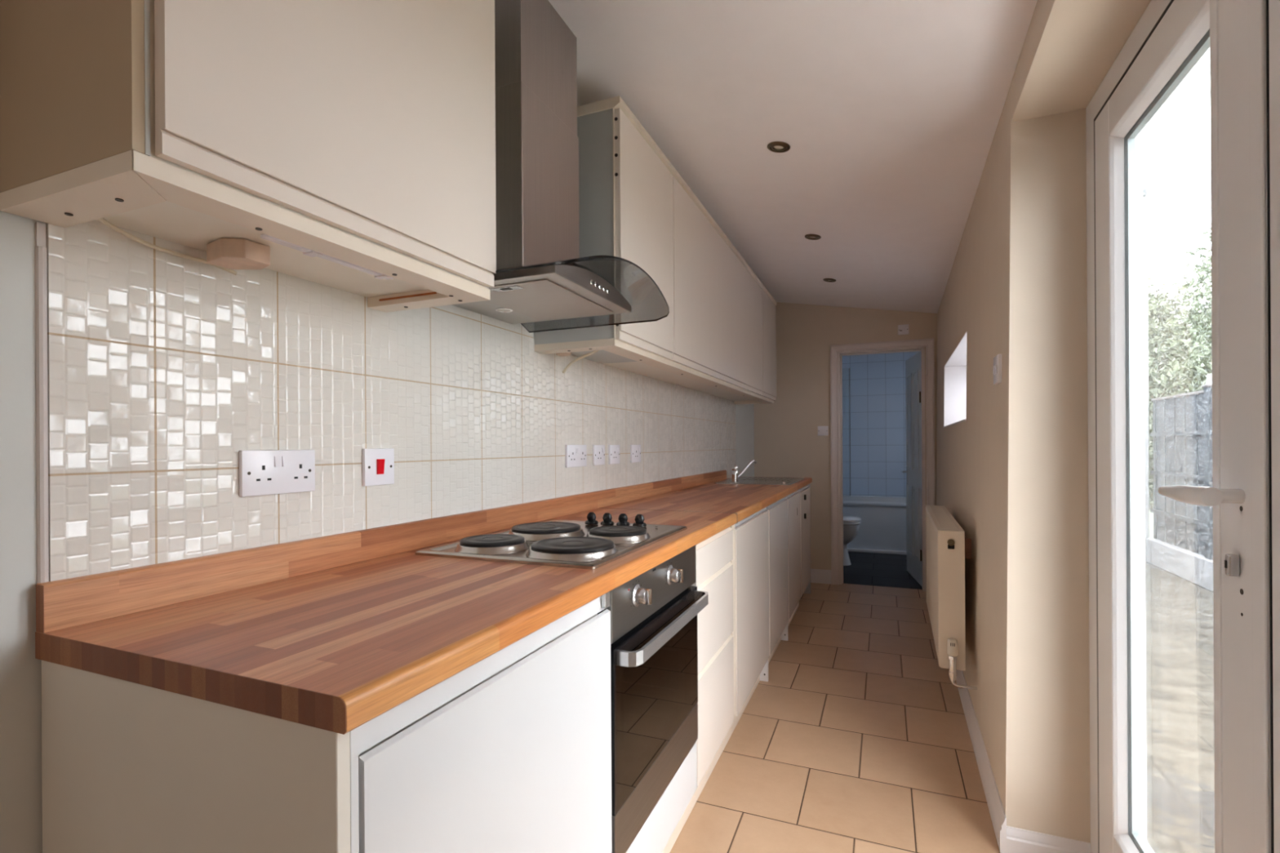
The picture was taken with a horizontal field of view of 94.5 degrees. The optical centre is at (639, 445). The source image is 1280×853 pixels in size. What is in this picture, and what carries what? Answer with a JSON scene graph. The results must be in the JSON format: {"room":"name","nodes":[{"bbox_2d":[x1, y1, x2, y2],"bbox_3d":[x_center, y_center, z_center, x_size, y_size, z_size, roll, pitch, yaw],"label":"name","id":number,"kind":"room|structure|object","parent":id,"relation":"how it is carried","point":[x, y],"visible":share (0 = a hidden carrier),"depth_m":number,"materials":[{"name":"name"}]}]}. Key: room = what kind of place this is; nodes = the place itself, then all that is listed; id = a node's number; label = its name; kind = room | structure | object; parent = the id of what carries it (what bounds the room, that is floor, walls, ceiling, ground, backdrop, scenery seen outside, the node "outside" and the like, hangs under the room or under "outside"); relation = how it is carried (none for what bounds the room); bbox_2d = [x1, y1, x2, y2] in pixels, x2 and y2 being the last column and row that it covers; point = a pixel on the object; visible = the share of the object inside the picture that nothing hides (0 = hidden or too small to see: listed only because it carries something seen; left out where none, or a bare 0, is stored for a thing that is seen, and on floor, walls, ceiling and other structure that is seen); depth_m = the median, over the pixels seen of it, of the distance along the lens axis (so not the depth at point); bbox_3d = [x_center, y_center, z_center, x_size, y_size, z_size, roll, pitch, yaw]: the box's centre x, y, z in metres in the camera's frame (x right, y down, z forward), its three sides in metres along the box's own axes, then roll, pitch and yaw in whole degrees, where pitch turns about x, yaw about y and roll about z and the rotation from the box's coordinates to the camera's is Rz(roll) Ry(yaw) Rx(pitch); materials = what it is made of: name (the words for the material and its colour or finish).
{"room":"kitchen","nodes":[
{"label":"kitchen","id":0,"kind":"room"},
{"bbox_2d":[0,210,754,852],"bbox_3d":[-0.583,-0.135,1.803,0.348,2.620,7.690,0,0,22],"label":"wall","id":1,"kind":"structure","parent":0,"point":[20,673],"depth_m":0.83,"materials":[{"name":"paint"}]},
{"bbox_2d":[35,222,48,583],"bbox_3d":[-0.862,-0.061,0.854,0.009,0.519,0.011,0,0,22],"label":"trim","id":2,"kind":"structure","parent":1,"relation":"attached to","point":[41,274],"depth_m":0.85,"materials":[{"name":"tile"}]},
{"bbox_2d":[45,220,736,581],"bbox_3d":[-0.043,-0.438,2.849,0.010,1.500,4.303,0,0,22],"label":"wall","id":3,"kind":"structure","parent":1,"relation":"attached to","point":[162,367],"depth_m":1.20,"materials":[{"name":"beige tile"}]},
{"bbox_2d":[0,0,496,297],"bbox_3d":[-0.599,-0.756,1.060,0.327,0.818,0.677,0,0,22],"label":"upper cabinet","id":4,"kind":"object","parent":3,"relation":"attached to","point":[373,122],"visible":0.89,"depth_m":0.88,"materials":[{"name":"white laminate"}]},
{"bbox_2d":[97,217,237,275],"bbox_3d":[-0.781,-0.326,0.970,0.041,0.036,0.233,0,0,16],"label":"cable","id":5,"kind":"object","parent":4,"relation":"attached to","point":[103,220],"visible":0.8,"depth_m":0.97,"materials":[{"name":"beige plastic"}]},
{"bbox_2d":[206,237,270,269],"bbox_3d":[-0.693,-0.329,1.023,0.087,0.032,0.074,0,0,22],"label":"wooden block","id":6,"kind":"object","parent":4,"relation":"attached to","point":[228,253],"visible":1,"depth_m":1.00,"materials":[{"name":"brown wood"}]},
{"bbox_2d":[0,150,489,312],"bbox_3d":[-0.606,-0.333,1.066,0.305,0.025,0.682,0,0,22],"label":"pelmet","id":7,"kind":"object","parent":4,"relation":"attached to","point":[128,180],"visible":1,"depth_m":0.81,"materials":[{"name":"beige laminate"}]},
{"bbox_2d":[260,234,393,279],"bbox_3d":[-0.563,-0.341,1.091,0.026,0.008,0.270,0,0,22],"label":"strip light","id":8,"kind":"object","parent":4,"relation":"attached to","point":[305,251],"visible":0.7,"depth_m":1.06,"materials":[{"name":"white plastic"}]},
{"bbox_2d":[239,449,315,497],"bbox_3d":[-0.716,0.053,1.177,0.014,0.087,0.154,0,0,22],"label":"wall socket","id":9,"kind":"object","parent":3,"relation":"attached to","point":[261,472],"visible":1,"depth_m":1.17,"materials":[{"name":"white plastic"}]},
{"bbox_2d":[274,456,281,466],"bbox_3d":[-0.714,0.032,1.168,0.004,0.021,0.012,0,0,22],"label":"rocker switch","id":10,"kind":"object","parent":9,"relation":"attached to","point":[277,460],"depth_m":1.17,"materials":[{"name":"white plastic"}]},
{"bbox_2d":[281,456,288,466],"bbox_3d":[-0.708,0.032,1.183,0.004,0.021,0.012,0,0,22],"label":"rocker switch","id":11,"kind":"object","parent":9,"relation":"attached to","point":[285,460],"depth_m":1.18,"materials":[{"name":"white plastic"}]},
{"bbox_2d":[361,448,394,486],"bbox_3d":[-0.620,0.052,1.408,0.016,0.087,0.089,0,0,22],"label":"switch","id":12,"kind":"object","parent":3,"relation":"attached to","point":[378,464],"visible":1,"depth_m":1.40,"materials":[{"name":"white plastic"}]},
{"bbox_2d":[376,458,385,474],"bbox_3d":[-0.615,0.051,1.405,0.006,0.036,0.019,0,0,22],"label":"rocker switch","id":13,"kind":"object","parent":12,"relation":"attached to","point":[380,463],"depth_m":1.40,"materials":[{"name":"red plastic"}]},
{"bbox_2d":[451,0,669,333],"bbox_3d":[-0.254,-0.825,1.614,0.543,0.890,0.620,0,0,22],"label":"hood","id":14,"kind":"object","parent":3,"relation":"attached to","point":[539,277],"visible":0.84,"depth_m":1.56,"materials":[{"name":"metal"}]},
{"bbox_2d":[564,444,586,467],"bbox_3d":[-0.247,0.042,2.314,0.014,0.086,0.160,0,0,22],"label":"wall socket","id":15,"kind":"object","parent":3,"relation":"attached to","point":[575,455],"visible":1,"depth_m":2.30,"materials":[{"name":"white plastic"}]},
{"bbox_2d":[592,444,604,465],"bbox_3d":[-0.172,0.042,2.497,0.014,0.085,0.098,0,0,22],"label":"wall socket","id":16,"kind":"object","parent":3,"relation":"attached to","point":[598,451],"visible":1,"depth_m":2.49,"materials":[{"name":"white plastic"}]},
{"bbox_2d":[534,107,674,364],"bbox_3d":[-0.115,-0.723,2.233,0.327,0.754,0.536,0,0,22],"label":"upper cabinet","id":17,"kind":"object","parent":3,"relation":"attached to","point":[626,191],"visible":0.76,"depth_m":2.00,"materials":[{"name":"white laminate"}]},
{"bbox_2d":[555,352,571,355],"bbox_3d":[-0.272,-0.333,2.106,0.045,0.028,0.032,0,0,22],"label":"wooden block","id":18,"kind":"object","parent":17,"relation":"attached to","point":[562,353],"visible":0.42,"depth_m":2.10,"materials":[{"name":"brown wood"}]},
{"bbox_2d":[562,350,599,373],"bbox_3d":[-0.207,-0.303,2.106,0.145,0.094,0.030,0,0,5],"label":"cable","id":19,"kind":"object","parent":17,"relation":"hanging from","point":[594,351],"visible":0.83,"depth_m":2.10,"materials":[{"name":"beige plastic"}]},
{"bbox_2d":[608,444,619,464],"bbox_3d":[-0.113,0.042,2.639,0.014,0.085,0.102,0,0,22],"label":"wall socket","id":20,"kind":"object","parent":3,"relation":"attached to","point":[613,450],"visible":1,"depth_m":2.62,"materials":[{"name":"white plastic"}]},
{"bbox_2d":[630,444,640,462],"bbox_3d":[-0.018,0.041,2.869,0.014,0.085,0.110,0,0,22],"label":"wall socket","id":21,"kind":"object","parent":3,"relation":"attached to","point":[635,450],"visible":1,"depth_m":2.85,"materials":[{"name":"white plastic"}]},
{"bbox_2d":[534,337,773,404],"bbox_3d":[0.352,-0.339,3.390,0.305,0.025,3.026,0,0,22],"label":"pelmet","id":22,"kind":"object","parent":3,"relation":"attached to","point":[612,345],"visible":1,"depth_m":2.25,"materials":[{"name":"beige laminate"}]},
{"bbox_2d":[604,176,762,396],"bbox_3d":[0.351,-0.726,3.364,0.327,0.754,1.908,0,0,22],"label":"upper cabinet","id":23,"kind":"object","parent":3,"relation":"attached to","point":[717,303],"visible":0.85,"depth_m":2.96,"materials":[{"name":"white laminate"}]},
{"bbox_2d":[577,96,776,305],"bbox_3d":[0.359,-1.119,3.384,0.331,0.032,3.033,0,0,22],"label":"crown molding","id":24,"kind":"structure","parent":23,"relation":"attached to","point":[617,102],"depth_m":2.26,"materials":[{"name":"beige laminate"}]},
{"bbox_2d":[720,289,776,401],"bbox_3d":[0.826,-0.729,4.515,0.327,0.754,0.578,0,0,22],"label":"upper cabinet","id":25,"kind":"object","parent":3,"relation":"attached to","point":[769,308],"visible":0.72,"depth_m":4.43,"materials":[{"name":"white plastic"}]},
{"bbox_2d":[669,551,999,852],"bbox_3d":[0.744,1.206,2.509,2.350,0.082,10.000,0,0,22],"label":"floor","id":26,"kind":"structure","parent":0,"point":[856,739],"depth_m":2.29,"materials":[{"name":"beige tile"}]},
{"bbox_2d":[41,591,612,852],"bbox_3d":[-0.457,0.738,1.048,0.582,0.870,0.676,0,0,22],"label":"base cabinet","id":27,"kind":"object","parent":26,"relation":"on","point":[511,752],"visible":0.57,"depth_m":0.78,"materials":[{"name":"white laminate"}]},
{"bbox_2d":[35,507,737,734],"bbox_3d":[-0.248,0.282,1.546,0.604,0.038,1.765,0,0,22],"label":"countertop","id":28,"kind":"structure","parent":27,"relation":"on","point":[337,649],"depth_m":0.85,"materials":[{"name":"brown wood"}]},
{"bbox_2d":[35,470,726,633],"bbox_3d":[-0.104,0.227,2.656,0.020,0.068,3.928,0,0,22],"label":"upstand","id":29,"kind":"object","parent":28,"relation":"on","point":[60,604],"visible":1,"depth_m":1.15,"materials":[{"name":"brown wood"}]},
{"bbox_2d":[415,511,687,569],"bbox_3d":[-0.199,0.239,1.634,0.484,0.047,0.645,0,0,22],"label":"cooktop","id":30,"kind":"object","parent":28,"relation":"in","point":[591,544],"visible":1,"depth_m":1.46,"materials":[{"name":"metal"}]},
{"bbox_2d":[662,675,759,852],"bbox_3d":[0.118,1.096,1.798,0.015,0.148,2.458,0,0,22],"label":"kickboard","id":31,"kind":"object","parent":26,"relation":"on","point":[671,842],"visible":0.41,"depth_m":2.02,"materials":[{"name":"beige laminate"}]},
{"bbox_2d":[690,524,736,787],"bbox_3d":[0.010,0.677,2.170,0.573,0.754,0.526,0,0,22],"label":"base cabinet","id":32,"kind":"object","parent":26,"relation":"on","point":[715,560],"visible":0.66,"depth_m":2.02,"materials":[{"name":"beige laminate"}]},
{"bbox_2d":[597,545,708,852],"bbox_3d":[-0.157,0.601,1.622,0.567,0.598,0.608,0,0,22],"label":"oven","id":33,"kind":"object","parent":32,"relation":"attached to","point":[654,645],"visible":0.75,"depth_m":1.44,"materials":[{"name":"glass"}]},
{"bbox_2d":[626,742,697,852],"bbox_3d":[0.050,0.978,1.538,0.019,0.151,0.608,0,0,22],"label":"filler panel","id":34,"kind":"object","parent":33,"relation":"attached to","point":[653,837],"visible":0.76,"depth_m":1.58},
{"bbox_2d":[734,506,768,715],"bbox_3d":[0.245,0.734,2.740,0.573,0.870,0.699,0,0,22],"label":"base cabinet","id":35,"kind":"object","parent":26,"relation":"on","point":[751,533],"visible":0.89,"depth_m":2.56,"materials":[{"name":"white plastic"}]},
{"bbox_2d":[601,476,812,523],"bbox_3d":[0.574,0.277,3.538,0.605,0.040,2.546,0,0,22],"label":"countertop","id":36,"kind":"structure","parent":35,"relation":"on","point":[744,500],"depth_m":2.87,"materials":[{"name":"brown wood"}]},
{"bbox_2d":[731,459,756,482],"bbox_3d":[0.719,0.176,4.048,0.242,0.148,0.052,0,0,-35],"label":"mixer tap","id":37,"kind":"object","parent":36,"relation":"on","point":[735,476],"visible":1,"depth_m":3.98,"materials":[{"name":"silver metal"}]},
{"bbox_2d":[714,476,804,484],"bbox_3d":[0.869,0.309,4.226,0.506,0.154,0.775,0,0,22],"label":"sink","id":38,"kind":"object","parent":36,"relation":"in","point":[742,480],"visible":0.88,"depth_m":4.16,"materials":[{"name":"metal"}]},
{"bbox_2d":[768,635,781,663],"bbox_3d":[0.715,1.092,3.246,0.015,0.148,0.636,0,0,22],"label":"kickboard","id":39,"kind":"object","parent":26,"relation":"on","point":[771,655],"visible":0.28,"depth_m":3.32,"materials":[{"name":"beige laminate"}]},
{"bbox_2d":[762,496,788,654],"bbox_3d":[0.505,0.732,3.369,0.573,0.870,0.618,0,0,22],"label":"base cabinet","id":40,"kind":"object","parent":26,"relation":"on","point":[778,510],"visible":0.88,"depth_m":3.20,"materials":[{"name":"white laminate"}]},
{"bbox_2d":[786,489,800,619],"bbox_3d":[0.738,0.675,3.932,0.574,0.759,0.558,0,0,22],"label":"base cabinet","id":41,"kind":"object","parent":26,"relation":"on","point":[794,501],"visible":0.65,"depth_m":3.78,"materials":[{"name":"white plastic"}]},
{"bbox_2d":[787,601,799,625],"bbox_3d":[0.995,1.090,3.924,0.015,0.148,0.792,0,0,22],"label":"kickboard","id":42,"kind":"object","parent":26,"relation":"on","point":[797,605],"visible":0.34,"depth_m":4.00,"materials":[{"name":"beige laminate"}]},
{"bbox_2d":[782,484,810,596],"bbox_3d":[0.970,0.729,4.475,0.589,0.870,0.579,0,0,22],"label":"base cabinet","id":43,"kind":"object","parent":26,"relation":"on","point":[805,492],"visible":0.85,"depth_m":4.35,"materials":[{"name":"white laminate"}]},
{"bbox_2d":[843,515,861,565],"bbox_3d":[1.796,0.754,5.838,0.722,0.807,0.420,0,0,22],"label":"toilet","id":44,"kind":"object","parent":26,"relation":"on","point":[851,523],"visible":0.26,"depth_m":5.64,"materials":[{"name":"white ceramic"}]},
{"bbox_2d":[843,495,906,555],"bbox_3d":[2.453,0.856,6.722,1.970,0.598,0.695,0,0,22],"label":"bathtub","id":45,"kind":"object","parent":26,"relation":"on","point":[882,526],"visible":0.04,"depth_m":6.33,"materials":[{"name":"white plastic"}]},
{"bbox_2d":[843,368,850,496],"bbox_3d":[1.902,-0.118,6.636,0.858,1.444,0.014,0,0,22],"label":"screen","id":46,"kind":"object","parent":45,"relation":"on","point":[849,368],"visible":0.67,"depth_m":6.47,"materials":[{"name":"clear glass"}]},
{"bbox_2d":[843,495,906,506],"bbox_3d":[2.455,0.798,6.729,1.970,0.396,0.680,0,0,22],"label":"bathtub rim","id":47,"kind":"object","parent":45,"relation":"in","point":[847,501],"depth_m":6.36,"materials":[{"name":"white plastic"}]},
{"bbox_2d":[754,302,937,569],"bbox_3d":[1.636,-0.149,4.993,2.020,2.620,0.100,0,0,22],"label":"wall","id":48,"kind":"structure","parent":0,"point":[788,443],"depth_m":5.01,"materials":[{"name":"paint"}]},
{"bbox_2d":[810,568,831,584],"bbox_3d":[1.487,1.105,4.996,0.248,0.115,0.016,0,0,22],"label":"baseboard","id":49,"kind":"structure","parent":48,"relation":"attached to","point":[817,575],"depth_m":4.97,"materials":[{"name":"white paint"}]},
{"bbox_2d":[817,426,828,435],"bbox_3d":[1.537,-0.119,4.973,0.086,0.082,0.014,0,0,22],"label":"light switch","id":50,"kind":"object","parent":48,"relation":"attached to","point":[822,430],"visible":1,"depth_m":4.97,"materials":[{"name":"white plastic"}]},
{"bbox_2d":[830,337,935,591],"bbox_3d":[1.978,0.162,4.853,0.780,1.995,0.149,0,0,22],"label":"door frame","id":51,"kind":"structure","parent":48,"relation":"attached to","point":[837,351],"depth_m":4.85,"materials":[{"name":"white paint"}]},
{"bbox_2d":[897,324,908,335],"bbox_3d":[2.107,-0.923,4.735,0.080,0.080,0.014,0,0,22],"label":"switch","id":52,"kind":"object","parent":48,"relation":"attached to","point":[902,329],"visible":1,"depth_m":4.73,"materials":[{"name":"white plastic"}]},
{"bbox_2d":[900,351,921,586],"bbox_3d":[2.375,0.190,5.098,0.145,1.917,0.672,0,0,14],"label":"door","id":53,"kind":"structure","parent":48,"relation":"in","point":[913,365],"depth_m":5.06,"materials":[{"name":"grey paint"}]},
{"bbox_2d":[547,0,1209,313],"bbox_3d":[0.208,-1.195,1.442,2.200,0.472,7.830,0,0,22],"label":"ceiling","id":54,"kind":"structure","parent":0,"point":[888,113],"depth_m":2.02,"materials":[{"name":"paint"}]},
{"bbox_2d":[767,141,790,152],"bbox_3d":[0.535,-1.148,2.282,0.087,0.021,0.088,0,0,22],"label":"recessed light","id":55,"kind":"object","parent":54,"relation":"in","point":[772,146],"visible":1,"depth_m":2.27,"materials":[{"name":"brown metal"}]},
{"bbox_2d":[804,234,821,239],"bbox_3d":[0.955,-1.149,3.269,0.087,0.021,0.088,0,0,22],"label":"recessed light","id":56,"kind":"object","parent":54,"relation":"in","point":[809,237],"visible":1,"depth_m":3.26,"materials":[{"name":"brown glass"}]},
{"bbox_2d":[822,278,835,282],"bbox_3d":[1.322,-1.149,4.125,0.087,0.021,0.088,0,0,22],"label":"recessed light","id":57,"kind":"object","parent":54,"relation":"in","point":[828,280],"visible":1,"depth_m":4.11,"materials":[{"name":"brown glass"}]},
{"bbox_2d":[842,351,919,497],"bbox_3d":[2.624,-0.045,7.085,2.350,2.400,0.100,0,0,22],"label":"wall","id":58,"kind":"structure","parent":0,"point":[877,401],"depth_m":6.97,"materials":[{"name":"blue tile"}]},
{"bbox_2d":[935,0,1151,843],"bbox_3d":[0.931,0.006,1.125,0.376,2.320,7.690,0,0,22],"label":"wall","id":59,"kind":"structure","parent":0,"point":[1013,475],"depth_m":1.67,"materials":[{"name":"paint"}]},
{"bbox_2d":[925,505,977,689],"bbox_3d":[1.452,0.642,2.806,0.143,0.610,1.108,0,0,22],"label":"radiator","id":60,"kind":"object","parent":59,"relation":"attached to","point":[947,547],"visible":1,"depth_m":2.36,"materials":[{"name":"beige metal"}]},
{"bbox_2d":[925,505,964,531],"bbox_3d":[1.444,0.340,2.834,0.094,0.004,1.058,0,0,23],"label":"grille","id":61,"kind":"object","parent":60,"relation":"attached to","point":[942,520],"depth_m":2.70,"materials":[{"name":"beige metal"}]},
{"bbox_2d":[942,332,966,427],"bbox_3d":[1.862,-0.319,3.282,0.257,0.412,1.350,0,0,22],"label":"window","id":62,"kind":"structure","parent":59,"relation":"in","point":[955,369],"depth_m":3.91,"materials":[{"name":"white glass"}]},
{"bbox_2d":[955,669,1006,852],"bbox_3d":[1.676,1.109,3.173,0.016,0.105,3.241,0,0,23],"label":"baseboard","id":63,"kind":"structure","parent":59,"relation":"attached to","point":[996,809],"depth_m":2.00,"materials":[{"name":"white paint"}]},
{"bbox_2d":[992,354,1001,384],"bbox_3d":[1.114,-0.234,1.844,0.019,0.086,0.084,0,0,22],"label":"light switch","id":64,"kind":"object","parent":59,"relation":"attached to","point":[997,368],"visible":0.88,"depth_m":1.82,"materials":[{"name":"white plastic"}]},
{"bbox_2d":[994,364,996,373],"bbox_3d":[1.101,-0.234,1.833,0.004,0.028,0.012,0,0,22],"label":"rocker switch","id":65,"kind":"object","parent":64,"relation":"attached to","point":[995,366],"depth_m":1.83,"materials":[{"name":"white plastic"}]},
{"bbox_2d":[1000,824,1091,852],"bbox_3d":[1.131,1.127,1.654,0.213,0.075,0.016,0,0,22],"label":"baseboard reveal","id":66,"kind":"structure","parent":59,"relation":"attached to","point":[1018,840],"depth_m":1.66,"materials":[{"name":"white paint"}]},
{"bbox_2d":[1085,0,1279,852],"bbox_3d":[0.969,0.123,0.995,0.148,2.082,1.347,0,0,22],"label":"door","id":67,"kind":"structure","parent":59,"relation":"in","point":[1171,37],"depth_m":0.98,"materials":[{"name":"white plastic"}]},
{"label":"outside","id":68,"kind":"structure","parent":0,"visible":0},
{"bbox_2d":[1149,509,1154,538],"bbox_3d":[13.457,1.264,7.434,12.800,0.150,36.000,0,0,22],"label":"ground","id":69,"kind":"structure","parent":68,"point":[1151,514],"depth_m":9.03,"materials":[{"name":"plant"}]},
{"bbox_2d":[1147,271,1211,509],"bbox_3d":[9.282,-1.037,11.141,2.038,4.510,2.574,0,0,0],"label":"tree","id":70,"kind":"object","parent":69,"relation":"on","point":[1160,318],"visible":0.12,"depth_m":10.44,"materials":[{"name":"green plant"}]},
{"bbox_2d":[1148,336,1212,508],"bbox_3d":[6.699,-0.070,7.760,0.718,2.611,4.078,0,0,28],"label":"tree","id":71,"kind":"object","parent":69,"relation":"on","point":[1180,367],"visible":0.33,"depth_m":7.06,"materials":[{"name":"green plant"}]},
{"bbox_2d":[1169,223,1212,363],"bbox_3d":[8.925,-1.243,8.506,1.968,4.926,2.826,0,0,38],"label":"tree","id":72,"kind":"object","parent":69,"relation":"on","point":[1203,335],"visible":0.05,"depth_m":8.77,"materials":[{"name":"green plant"}]},
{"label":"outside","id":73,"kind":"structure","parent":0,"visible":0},
{"bbox_2d":[1145,562,1214,852],"bbox_3d":[3.489,1.325,3.432,2.580,0.150,15.000,0,0,22],"label":"patio","id":74,"kind":"structure","parent":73,"point":[1180,627],"depth_m":2.76,"materials":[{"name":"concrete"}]},
{"bbox_2d":[1142,129,1149,562],"bbox_3d":[4.482,-1.106,6.694,1.955,4.700,0.200,0,0,22],"label":"wall","id":75,"kind":"structure","parent":74,"relation":"on","point":[1144,135],"depth_m":6.24,"materials":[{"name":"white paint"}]},
{"bbox_2d":[1142,188,1146,213],"bbox_3d":[5.221,-2.535,6.207,0.110,0.250,0.150,0,0,22],"label":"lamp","id":76,"kind":"object","parent":75,"relation":"attached to","point":[1144,190],"visible":0.19,"depth_m":6.13,"materials":[{"name":"white"}]},
{"bbox_2d":[1144,466,1148,494],"bbox_3d":[5.290,0.369,6.246,0.115,0.300,0.040,0,0,22],"label":"meter box","id":77,"kind":"object","parent":75,"relation":"attached to","point":[1146,468],"visible":0.42,"depth_m":6.21,"materials":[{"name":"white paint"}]},
{"bbox_2d":[1146,537,1213,591],"bbox_3d":[4.134,1.116,3.058,0.200,0.260,6.800,0,0,22],"label":"wall","id":78,"kind":"structure","parent":74,"relation":"on","point":[1195,568],"depth_m":5.50,"materials":[{"name":"white paint"}]},
{"bbox_2d":[1150,383,1213,559],"bbox_3d":[4.460,0.231,3.940,0.110,1.504,4.905,0,0,22],"label":"fence","id":79,"kind":"object","parent":78,"relation":"on","point":[1182,434],"visible":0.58,"depth_m":5.58,"materials":[{"name":"grey wood"}]},
{"bbox_2d":[1205,373,1212,384],"bbox_3d":[4.950,-0.571,5.140,0.040,0.094,0.077,0,0,22],"label":"finial","id":80,"kind":"object","parent":79,"relation":"on","point":[1209,376],"visible":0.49,"depth_m":5.13,"materials":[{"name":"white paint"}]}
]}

